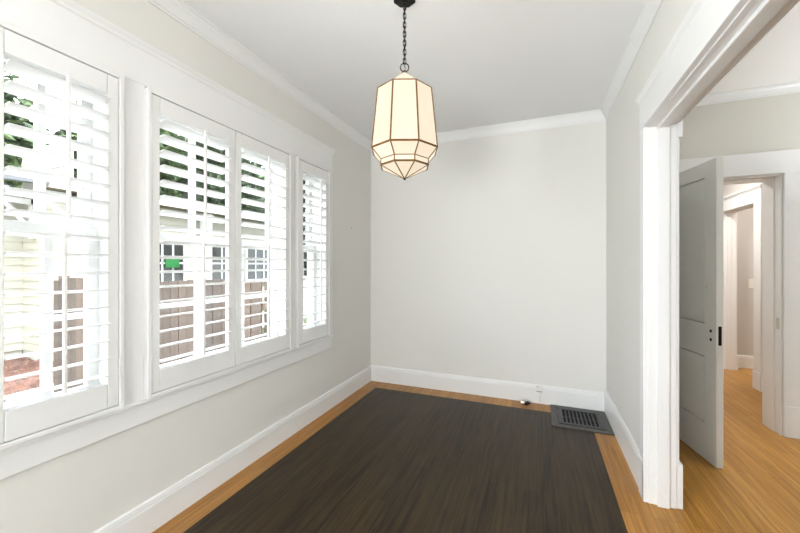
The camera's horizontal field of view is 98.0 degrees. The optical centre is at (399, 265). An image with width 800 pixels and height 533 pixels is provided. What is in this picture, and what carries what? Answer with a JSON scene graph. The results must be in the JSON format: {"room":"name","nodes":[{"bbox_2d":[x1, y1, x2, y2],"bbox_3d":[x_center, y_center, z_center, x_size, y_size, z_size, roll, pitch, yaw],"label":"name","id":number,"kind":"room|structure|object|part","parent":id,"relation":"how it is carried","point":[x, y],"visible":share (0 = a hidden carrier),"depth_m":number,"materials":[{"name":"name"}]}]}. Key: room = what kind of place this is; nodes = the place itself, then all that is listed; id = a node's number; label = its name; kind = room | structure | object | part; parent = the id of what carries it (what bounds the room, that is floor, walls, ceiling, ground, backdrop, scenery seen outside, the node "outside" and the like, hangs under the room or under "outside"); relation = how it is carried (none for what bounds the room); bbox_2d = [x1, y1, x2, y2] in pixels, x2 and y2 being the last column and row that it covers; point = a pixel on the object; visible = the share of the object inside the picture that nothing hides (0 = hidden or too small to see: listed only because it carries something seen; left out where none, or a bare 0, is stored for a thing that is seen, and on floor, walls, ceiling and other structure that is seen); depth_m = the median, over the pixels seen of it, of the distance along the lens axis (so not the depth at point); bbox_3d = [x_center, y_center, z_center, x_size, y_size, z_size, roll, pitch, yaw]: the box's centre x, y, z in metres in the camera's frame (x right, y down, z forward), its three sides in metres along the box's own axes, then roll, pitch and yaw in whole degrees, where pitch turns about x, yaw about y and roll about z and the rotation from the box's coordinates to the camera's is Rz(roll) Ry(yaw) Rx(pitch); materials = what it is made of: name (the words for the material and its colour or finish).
{"room":"dining room","nodes":[
{"label":"dining room","id":0,"kind":"room"},
{"bbox_2d":[0,0,370,532],"bbox_3d":[-2.008,0.062,0.056,0.166,2.935,9.024,0,0,22],"label":"wall","id":1,"kind":"structure","parent":0,"point":[84,489],"depth_m":2.05,"materials":[{"name":"paint"}]},
{"bbox_2d":[0,20,123,449],"bbox_3d":[-1.471,-0.108,1.428,0.283,1.517,0.453,0,0,22],"label":"window","id":2,"kind":"structure","parent":1,"relation":"in","point":[90,299],"depth_m":1.57,"materials":[{"name":"paint"}]},
{"bbox_3d":[-1.522,-0.492,1.464,0.032,0.725,0.370,0,0,22],"label":"sash","id":3,"kind":"part","parent":2,"relation":"part of","materials":[{"name":"paint"}]},
{"bbox_3d":[-1.476,0.220,1.446,0.034,0.790,0.370,0,0,22],"label":"sash","id":4,"kind":"part","parent":2,"relation":"part of","materials":[{"name":"paint"}]},
{"bbox_2d":[0,27,120,443],"bbox_3d":[-1.356,-0.106,1.386,0.114,1.468,0.418,0,0,26],"label":"shutter panel","id":5,"kind":"object","parent":2,"relation":"attached to","point":[20,421],"visible":1,"depth_m":1.37,"materials":[{"name":"paint"}]},
{"bbox_3d":[-1.356,-0.798,1.386,0.029,0.084,0.317,0,0,22],"label":"rail","id":6,"kind":"part","parent":5,"relation":"part of","materials":[{"name":"paint"}]},
{"bbox_3d":[-1.356,0.575,1.386,0.029,0.106,0.317,0,0,22],"label":"rail","id":7,"kind":"part","parent":5,"relation":"part of","materials":[{"name":"paint"}]},
{"bbox_3d":[-1.312,0.175,1.361,0.012,0.643,0.012,0,0,22],"label":"tilt rod","id":8,"kind":"part","parent":5,"relation":"part of","materials":[{"name":"paint"}]},
{"bbox_3d":[-1.307,-0.464,1.373,0.012,0.568,0.012,0,0,22],"label":"tilt rod","id":9,"kind":"part","parent":5,"relation":"part of","materials":[{"name":"paint"}]},
{"bbox_2d":[0,335,333,479],"bbox_3d":[-1.067,0.711,2.155,0.036,0.114,2.380,0,0,22],"label":"trim","id":10,"kind":"structure","parent":1,"relation":"attached to","point":[23,456],"depth_m":1.64,"materials":[{"name":"paint"}]},
{"bbox_2d":[0,0,334,405],"bbox_3d":[-1.076,-0.195,2.153,0.020,1.700,2.370,0,0,22],"label":"trim","id":11,"kind":"structure","parent":1,"relation":"attached to","point":[47,20],"depth_m":1.66,"materials":[{"name":"paint"}]},
{"bbox_2d":[144,87,291,398],"bbox_3d":[-1.153,-0.108,2.230,0.283,1.517,1.068,0,0,22],"label":"window","id":12,"kind":"structure","parent":1,"relation":"in","point":[191,237],"depth_m":2.09,"materials":[{"name":"paint"}]},
{"bbox_2d":[151,94,234,392],"bbox_3d":[-1.135,-0.106,1.942,0.114,1.468,0.511,0,0,25],"label":"shutter panel","id":13,"kind":"object","parent":12,"relation":"attached to","point":[166,377],"visible":0.98,"depth_m":1.90,"materials":[{"name":"paint"}]},
{"bbox_3d":[-1.137,-0.798,1.939,0.029,0.084,0.414,0,0,22],"label":"rail","id":14,"kind":"part","parent":13,"relation":"part of","materials":[{"name":"paint"}]},
{"bbox_3d":[-1.137,0.575,1.939,0.029,0.106,0.414,0,0,22],"label":"rail","id":15,"kind":"part","parent":13,"relation":"part of","materials":[{"name":"paint"}]},
{"bbox_3d":[-1.087,0.175,1.928,0.012,0.643,0.012,0,0,22],"label":"tilt rod","id":16,"kind":"part","parent":13,"relation":"part of","materials":[{"name":"paint"}]},
{"bbox_3d":[-1.083,-0.464,1.938,0.012,0.568,0.012,0,0,22],"label":"tilt rod","id":17,"kind":"part","parent":13,"relation":"part of","materials":[{"name":"paint"}]},
{"bbox_3d":[-1.206,-0.492,2.259,0.032,0.725,1.030,0,0,22],"label":"sash","id":18,"kind":"part","parent":12,"relation":"part of","materials":[{"name":"paint"}]},
{"bbox_3d":[-1.161,0.220,2.241,0.034,0.790,1.030,0,0,22],"label":"sash","id":19,"kind":"part","parent":12,"relation":"part of","materials":[{"name":"paint"}]},
{"bbox_2d":[235,131,290,364],"bbox_3d":[-0.945,-0.106,2.422,0.114,1.468,0.513,0,0,25],"label":"shutter panel","id":20,"kind":"object","parent":12,"relation":"attached to","point":[245,353],"visible":0.99,"depth_m":2.39,"materials":[{"name":"paint"}]},
{"bbox_3d":[-0.946,-0.798,2.419,0.029,0.084,0.416,0,0,22],"label":"rail","id":21,"kind":"part","parent":20,"relation":"part of","materials":[{"name":"paint"}]},
{"bbox_3d":[-0.946,0.575,2.419,0.029,0.106,0.416,0,0,22],"label":"rail","id":22,"kind":"part","parent":20,"relation":"part of","materials":[{"name":"paint"}]},
{"bbox_3d":[-0.901,-0.464,2.397,0.012,0.568,0.012,0,0,22],"label":"tilt rod","id":23,"kind":"part","parent":20,"relation":"part of","materials":[{"name":"paint"}]},
{"bbox_3d":[-0.902,0.175,2.395,0.012,0.643,0.012,0,0,22],"label":"tilt rod","id":24,"kind":"part","parent":20,"relation":"part of","materials":[{"name":"paint"}]},
{"bbox_2d":[93,366,370,532],"bbox_3d":[-1.959,1.248,-0.071,0.018,0.165,8.824,0,0,22],"label":"baseboard","id":25,"kind":"structure","parent":1,"relation":"attached to","point":[153,513],"depth_m":2.11,"materials":[{"name":"paint"}]},
{"bbox_2d":[147,0,371,151],"bbox_3d":[-1.944,-1.359,-0.077,0.050,0.092,8.824,0,0,22],"label":"trim","id":26,"kind":"structure","parent":1,"relation":"attached to","point":[178,10],"depth_m":2.30,"materials":[{"name":"paint"}]},
{"bbox_2d":[295,156,330,347],"bbox_3d":[-0.847,-0.108,3.001,0.283,1.517,0.463,0,0,22],"label":"window","id":27,"kind":"structure","parent":1,"relation":"in","point":[310,264],"depth_m":3.15,"materials":[{"name":"paint"}]},
{"bbox_3d":[-0.901,-0.492,3.028,0.032,0.725,0.395,0,0,22],"label":"sash","id":28,"kind":"part","parent":27,"relation":"part of","materials":[{"name":"paint"}]},
{"bbox_3d":[-0.856,0.220,3.010,0.034,0.790,0.395,0,0,22],"label":"sash","id":29,"kind":"part","parent":27,"relation":"part of","materials":[{"name":"paint"}]},
{"bbox_2d":[299,159,329,343],"bbox_3d":[-0.732,-0.106,2.959,0.113,1.468,0.428,0,0,26],"label":"shutter panel","id":30,"kind":"object","parent":27,"relation":"attached to","point":[311,333],"visible":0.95,"depth_m":2.95,"materials":[{"name":"paint"}]},
{"bbox_3d":[-0.733,-0.798,2.957,0.029,0.084,0.326,0,0,22],"label":"rail","id":31,"kind":"part","parent":30,"relation":"part of","materials":[{"name":"paint"}]},
{"bbox_3d":[-0.733,0.575,2.957,0.029,0.106,0.326,0,0,22],"label":"rail","id":32,"kind":"part","parent":30,"relation":"part of","materials":[{"name":"paint"}]},
{"bbox_3d":[-0.672,-0.464,2.974,0.012,0.568,0.012,0,0,22],"label":"tilt rod","id":33,"kind":"part","parent":30,"relation":"part of","materials":[{"name":"paint"}]},
{"bbox_3d":[-0.672,0.175,2.974,0.012,0.643,0.012,0,0,22],"label":"tilt rod","id":34,"kind":"part","parent":30,"relation":"part of","materials":[{"name":"paint"}]},
{"bbox_2d":[152,368,799,532],"bbox_3d":[1.907,1.330,1.288,6.404,0.001,14.200,0,0,22],"label":"floor","id":35,"kind":"structure","parent":0,"point":[387,457],"depth_m":2.17,"materials":[{"name":"brown wood"}]},
{"bbox_2d":[521,400,530,404],"bbox_3d":[1.201,1.311,3.324,0.089,0.036,0.038,0,0,22],"label":"pipe stub","id":36,"kind":"object","parent":35,"relation":"on","point":[524,402],"visible":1,"depth_m":3.32,"materials":[{"name":"metal"}]},
{"bbox_2d":[550,404,614,435],"bbox_3d":[1.550,1.321,3.008,0.449,0.017,0.465,0,0,22],"label":"floor vent","id":37,"kind":"object","parent":35,"relation":"in","point":[587,420],"visible":1,"depth_m":2.97,"materials":[{"name":"grey metal"}]},
{"bbox_2d":[182,0,799,140],"bbox_3d":[1.907,-1.480,1.288,6.604,0.150,14.400,0,0,22],"label":"ceiling","id":38,"kind":"structure","parent":0,"point":[484,62],"depth_m":2.25,"materials":[{"name":"paint"}]},
{"bbox_2d":[371,0,437,179],"bbox_3d":[0.024,-0.926,1.832,0.340,0.958,0.340,0,0,-44],"label":"pendant lantern","id":39,"kind":"object","parent":38,"relation":"hanging from","point":[404,143],"visible":1,"depth_m":1.71,"materials":[{"name":"beige glass"}]},
{"bbox_3d":[-0.084,-0.754,1.727,0.033,0.306,0.137,0,0,-44],"label":"panel","id":40,"kind":"part","parent":39,"relation":"part of","materials":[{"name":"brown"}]},
{"bbox_3d":[-0.078,-0.574,1.733,0.047,0.056,0.137,0,0,-44],"label":"taper panel","id":41,"kind":"part","parent":39,"relation":"part of","materials":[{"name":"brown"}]},
{"bbox_3d":[-0.062,-0.532,1.748,0.003,0.030,0.100,0,0,-44],"label":"band panel","id":42,"kind":"part","parent":39,"relation":"part of","materials":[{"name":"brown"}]},
{"bbox_3d":[-0.052,-0.486,1.816,0.131,0.064,0.093,0,0,22],"label":"tip panel","id":43,"kind":"part","parent":39,"relation":"part of","materials":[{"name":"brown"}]},
{"bbox_3d":[-0.044,-0.486,1.789,0.095,0.064,0.131,0,0,22],"label":"tip panel","id":44,"kind":"part","parent":39,"relation":"part of","materials":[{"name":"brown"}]},
{"bbox_3d":[0.040,-0.486,1.756,0.093,0.064,0.131,0,0,22],"label":"tip panel","id":45,"kind":"part","parent":39,"relation":"part of","materials":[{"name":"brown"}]},
{"bbox_3d":[0.022,-0.574,1.690,0.137,0.056,0.047,0,0,1],"label":"taper panel","id":46,"kind":"part","parent":39,"relation":"part of","materials":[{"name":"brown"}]},
{"bbox_3d":[0.024,-1.198,1.832,0.012,0.354,0.012,0,0,22],"label":"cord","id":47,"kind":"part","parent":39,"relation":"part of","materials":[{"name":"black metal"}]},
{"bbox_3d":[0.024,-0.736,1.832,0.340,0.566,0.340,0,0,-44],"label":"brass frame","id":48,"kind":"part","parent":39,"relation":"part of","materials":[{"name":"gold metal"}]},
{"bbox_3d":[0.022,-0.754,1.682,0.137,0.306,0.033,0,0,1],"label":"panel","id":49,"kind":"part","parent":39,"relation":"part of","materials":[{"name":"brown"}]},
{"bbox_3d":[0.022,-0.532,1.712,0.100,0.030,0.003,0,0,1],"label":"band panel","id":50,"kind":"part","parent":39,"relation":"part of","materials":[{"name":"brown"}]},
{"bbox_3d":[0.041,-0.961,1.745,0.106,0.110,0.145,0,0,22],"label":"roof panel","id":51,"kind":"part","parent":39,"relation":"part of","materials":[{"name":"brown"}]},
{"bbox_3d":[0.067,-0.486,1.764,0.131,0.064,0.095,0,0,22],"label":"tip panel","id":52,"kind":"part","parent":39,"relation":"part of","materials":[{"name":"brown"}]},
{"bbox_3d":[0.100,-0.486,1.848,0.131,0.064,0.094,0,0,22],"label":"tip panel","id":53,"kind":"part","parent":39,"relation":"part of","materials":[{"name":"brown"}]},
{"bbox_3d":[0.108,-0.532,1.746,0.100,0.030,0.003,0,0,-44],"label":"band panel","id":54,"kind":"part","parent":39,"relation":"part of","materials":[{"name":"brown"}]},
{"bbox_3d":[0.123,-0.574,1.730,0.137,0.056,0.047,0,0,-44],"label":"taper panel","id":55,"kind":"part","parent":39,"relation":"part of","materials":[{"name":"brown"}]},
{"bbox_3d":[0.129,-0.754,1.724,0.137,0.306,0.033,0,0,-44],"label":"panel","id":56,"kind":"part","parent":39,"relation":"part of","materials":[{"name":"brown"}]},
{"bbox_2d":[371,92,799,435],"bbox_3d":[2.575,-0.033,2.972,6.404,2.745,0.176,0,0,22],"label":"wall","id":57,"kind":"structure","parent":0,"point":[488,261],"depth_m":3.46,"materials":[{"name":"paint"}]},
{"bbox_2d":[370,365,603,411],"bbox_3d":[0.762,1.242,3.587,2.380,0.175,0.018,0,0,22],"label":"baseboard","id":58,"kind":"structure","parent":57,"relation":"attached to","point":[576,398],"depth_m":3.52,"materials":[{"name":"paint"}]},
{"bbox_2d":[371,109,605,151],"bbox_3d":[0.756,-1.359,3.572,2.380,0.092,0.050,0,0,22],"label":"trim","id":59,"kind":"structure","parent":57,"relation":"attached to","point":[591,116],"depth_m":3.39,"materials":[{"name":"paint"}]},
{"bbox_2d":[509,383,542,391],"bbox_3d":[1.213,1.240,3.386,0.330,0.177,0.022,0,0,22],"label":"cable box","id":60,"kind":"object","parent":57,"relation":"attached to","point":[539,388],"visible":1,"depth_m":3.33,"materials":[{"name":"white plastic"}]},
{"bbox_2d":[679,157,722,468],"bbox_3d":[2.156,0.309,2.638,0.050,2.030,0.756,0,0,10],"label":"door","id":61,"kind":"structure","parent":57,"relation":"in","point":[701,185],"depth_m":2.42,"materials":[{"name":"paint"}]},
{"bbox_3d":[2.086,0.462,2.268,0.018,0.125,0.003,0,0,10],"label":"lock plate","id":62,"kind":"part","parent":61,"relation":"part of","materials":[{"name":"black metal"}]},
{"bbox_2d":[679,149,799,438],"bbox_3d":[2.602,0.219,2.854,1.107,2.222,0.024,0,0,22],"label":"trim","id":63,"kind":"structure","parent":57,"relation":"attached to","point":[787,162],"depth_m":2.69,"materials":[{"name":"paint"}]},
{"bbox_2d":[696,81,799,105],"bbox_3d":[3.699,-1.368,2.410,3.700,0.074,0.040,0,0,22],"label":"trim","id":64,"kind":"structure","parent":57,"relation":"attached to","point":[789,87],"depth_m":2.77,"materials":[{"name":"paint"}]},
{"bbox_2d":[723,174,781,435],"bbox_3d":[2.645,0.307,2.964,0.809,2.046,0.220,0,0,22],"label":"trim","id":65,"kind":"structure","parent":57,"relation":"attached to","point":[771,183],"depth_m":2.81,"materials":[{"name":"paint"}]},
{"bbox_3d":[2.983,0.460,2.749,0.002,0.090,0.040,0,0,22],"label":"strike plate","id":66,"kind":"part","parent":65,"relation":"part of","materials":[{"name":"metal"}]},
{"bbox_2d":[606,0,694,448],"bbox_3d":[0.303,-0.033,-0.968,0.124,2.745,8.824,0,0,22],"label":"wall","id":67,"kind":"structure","parent":0,"point":[622,123],"depth_m":2.44,"materials":[{"name":"paint"}]},
{"bbox_2d":[604,389,639,487],"bbox_3d":[1.642,1.225,2.603,0.018,0.210,1.198,0,0,22],"label":"baseboard","id":68,"kind":"structure","parent":67,"relation":"attached to","point":[629,447],"depth_m":2.44,"materials":[{"name":"paint"}]},
{"bbox_2d":[601,0,662,119],"bbox_3d":[0.222,-1.359,-0.936,0.050,0.092,8.824,0,0,22],"label":"trim","id":69,"kind":"structure","parent":67,"relation":"attached to","point":[650,8],"depth_m":2.19,"materials":[{"name":"paint"}]},
{"bbox_2d":[636,0,703,103],"bbox_3d":[1.116,-0.966,1.303,0.038,0.025,1.633,0,0,22],"label":"trim","id":70,"kind":"structure","parent":67,"relation":"attached to","point":[696,5],"depth_m":1.52,"materials":[{"name":"paint"}]},
{"bbox_2d":[639,0,747,502],"bbox_3d":[1.120,0.189,1.299,0.027,2.283,1.609,0,0,22],"label":"trim","id":71,"kind":"structure","parent":67,"relation":"attached to","point":[713,17],"depth_m":1.77,"materials":[{"name":"paint"}]},
{"bbox_2d":[648,0,799,508],"bbox_3d":[1.190,0.277,1.271,0.132,2.107,1.409,0,0,22],"label":"trim","id":72,"kind":"structure","parent":67,"relation":"attached to","point":[756,17],"depth_m":1.90,"materials":[{"name":"paint"}]},
{"bbox_2d":[723,183,761,196],"bbox_3d":[4.465,-0.033,5.114,0.130,2.745,5.200,0,0,22],"label":"wall","id":73,"kind":"structure","parent":0,"point":[727,189],"depth_m":4.19,"materials":[{"name":"paint"}]},
{"bbox_2d":[723,184,761,391],"bbox_3d":[4.054,0.237,4.098,0.200,2.185,1.042,0,0,22],"label":"trim","id":74,"kind":"structure","parent":73,"relation":"attached to","point":[751,197],"depth_m":4.40,"materials":[{"name":"paint"}]},
{"bbox_2d":[737,208,753,355],"bbox_3d":[5.348,-0.033,4.221,2.170,2.745,0.110,0,0,22],"label":"wall","id":75,"kind":"structure","parent":0,"point":[745,218],"depth_m":4.51,"materials":[{"name":"paint"}]},
{"bbox_2d":[738,355,753,368],"bbox_3d":[5.287,1.248,4.176,2.050,0.165,0.018,0,0,22],"label":"baseboard","id":76,"kind":"structure","parent":75,"relation":"attached to","point":[744,361],"depth_m":4.49,"materials":[{"name":"paint"}]},
{"bbox_2d":[748,279,753,287],"bbox_3d":[4.543,0.235,4.472,0.100,0.116,0.016,0,0,22],"label":"light switch","id":77,"kind":"object","parent":75,"relation":"attached to","point":[750,281],"visible":0.69,"depth_m":4.48,"materials":[{"name":"white plastic"}]},
{"label":"outside","id":78,"kind":"structure","parent":0,"visible":0},
{"bbox_2d":[262,318,306,337],"bbox_3d":[-15.821,2.080,17.031,38.030,0.300,60.000,0,0,22],"label":"ground","id":79,"kind":"structure","parent":78,"point":[305,319],"depth_m":11.06,"materials":[{"name":"green plant"}]},
{"bbox_2d":[4,71,51,187],"bbox_3d":[-13.590,-2.603,10.630,4.684,9.182,4.490,0,0,22],"label":"leafy tree","id":80,"kind":"object","parent":79,"relation":"on","point":[11,160],"visible":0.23,"depth_m":11.02,"materials":[{"name":"green plant"}]},
{"bbox_2d":[4,384,53,405],"bbox_3d":[-4.890,1.920,0.487,5.050,0.020,9.300,0,0,22],"label":"path","id":81,"kind":"structure","parent":79,"relation":"on","point":[35,389],"depth_m":5.07,"materials":[{"name":"concrete"}]},
{"bbox_2d":[4,357,53,395],"bbox_3d":[-7.528,1.855,3.926,2.350,0.150,5.750,0,0,22],"label":"mulch bed","id":82,"kind":"object","parent":79,"relation":"on","point":[13,367],"visible":0.52,"depth_m":5.78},
{"bbox_2d":[54,100,187,197],"bbox_3d":[-11.819,-2.719,15.279,4.779,9.414,5.142,0,0,22],"label":"leafy tree","id":83,"kind":"object","parent":79,"relation":"on","point":[61,132],"visible":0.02,"depth_m":15.45,"materials":[{"name":"green plant"}]},
{"bbox_2d":[4,145,306,360],"bbox_3d":[-7.168,-0.880,9.243,5.460,5.620,24.900,0,0,22],"label":"neighbouring house","id":84,"kind":"structure","parent":79,"relation":"on","point":[12,284],"depth_m":6.88,"materials":[{"name":"beige"}]},
{"bbox_3d":[-5.320,-0.040,7.946,0.032,0.900,0.750,0,0,22],"label":"pane","id":85,"kind":"part","parent":84,"relation":"part of","materials":[{"name":"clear glass"}]},
{"bbox_2d":[165,259,179,267],"bbox_3d":[-5.216,-0.045,7.953,0.070,0.190,0.320,0,0,22],"label":"sign","id":86,"kind":"object","parent":84,"relation":"attached to","point":[169,263],"visible":1,"depth_m":7.93,"materials":[{"name":"paint"}]},
{"bbox_3d":[-4.721,-0.040,9.456,0.032,0.900,1.000,0,0,22],"label":"pane","id":87,"kind":"part","parent":84,"relation":"part of","materials":[{"name":"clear glass"}]},
{"bbox_3d":[-4.278,-0.040,10.572,0.032,0.900,1.000,0,0,22],"label":"pane","id":88,"kind":"part","parent":84,"relation":"part of","materials":[{"name":"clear glass"}]},
{"bbox_2d":[54,275,266,392],"bbox_3d":[-3.187,1.040,4.414,3.980,1.780,0.164,0,0,22],"label":"wooden fence","id":89,"kind":"object","parent":79,"relation":"on","point":[74,300],"visible":0.21,"depth_m":4.11,"materials":[{"name":"brown wood"}]},
{"bbox_3d":[-3.192,0.430,4.376,3.960,0.090,0.038,0,0,22],"label":"rail","id":90,"kind":"part","parent":89,"relation":"part of","materials":[{"name":"wood"}]},
{"bbox_3d":[-1.381,1.040,3.732,0.100,1.780,0.100,0,0,22],"label":"post","id":91,"kind":"part","parent":89,"relation":"part of","materials":[{"name":"wood"}]},
{"bbox_2d":[200,213,213,278],"bbox_3d":[-4.744,0.335,8.519,0.260,3.190,0.260,0,0,22],"label":"porch post","id":92,"kind":"object","parent":79,"relation":"on","point":[208,250],"visible":0.14,"depth_m":8.47,"materials":[{"name":"white wood"}]},
{"bbox_2d":[178,135,263,211],"bbox_3d":[-10.192,-2.846,19.565,4.651,9.667,4.727,0,0,22],"label":"leafy tree","id":93,"kind":"object","parent":79,"relation":"on","point":[212,200],"visible":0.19,"depth_m":18.36,"materials":[{"name":"green plant"}]},
{"bbox_2d":[255,163,304,213],"bbox_3d":[-8.514,-2.843,23.764,4.541,9.662,4.714,0,0,22],"label":"leafy tree","id":94,"kind":"object","parent":79,"relation":"on","point":[259,209],"visible":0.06,"depth_m":22.02,"materials":[{"name":"green plant"}]},
{"bbox_2d":[264,180,306,275],"bbox_3d":[-2.263,-0.631,9.257,2.397,5.236,2.568,0,0,22],"label":"leafy tree","id":95,"kind":"object","parent":79,"relation":"on","point":[304,181],"visible":0.06,"depth_m":8.78,"materials":[{"name":"green plant"}]}
]}

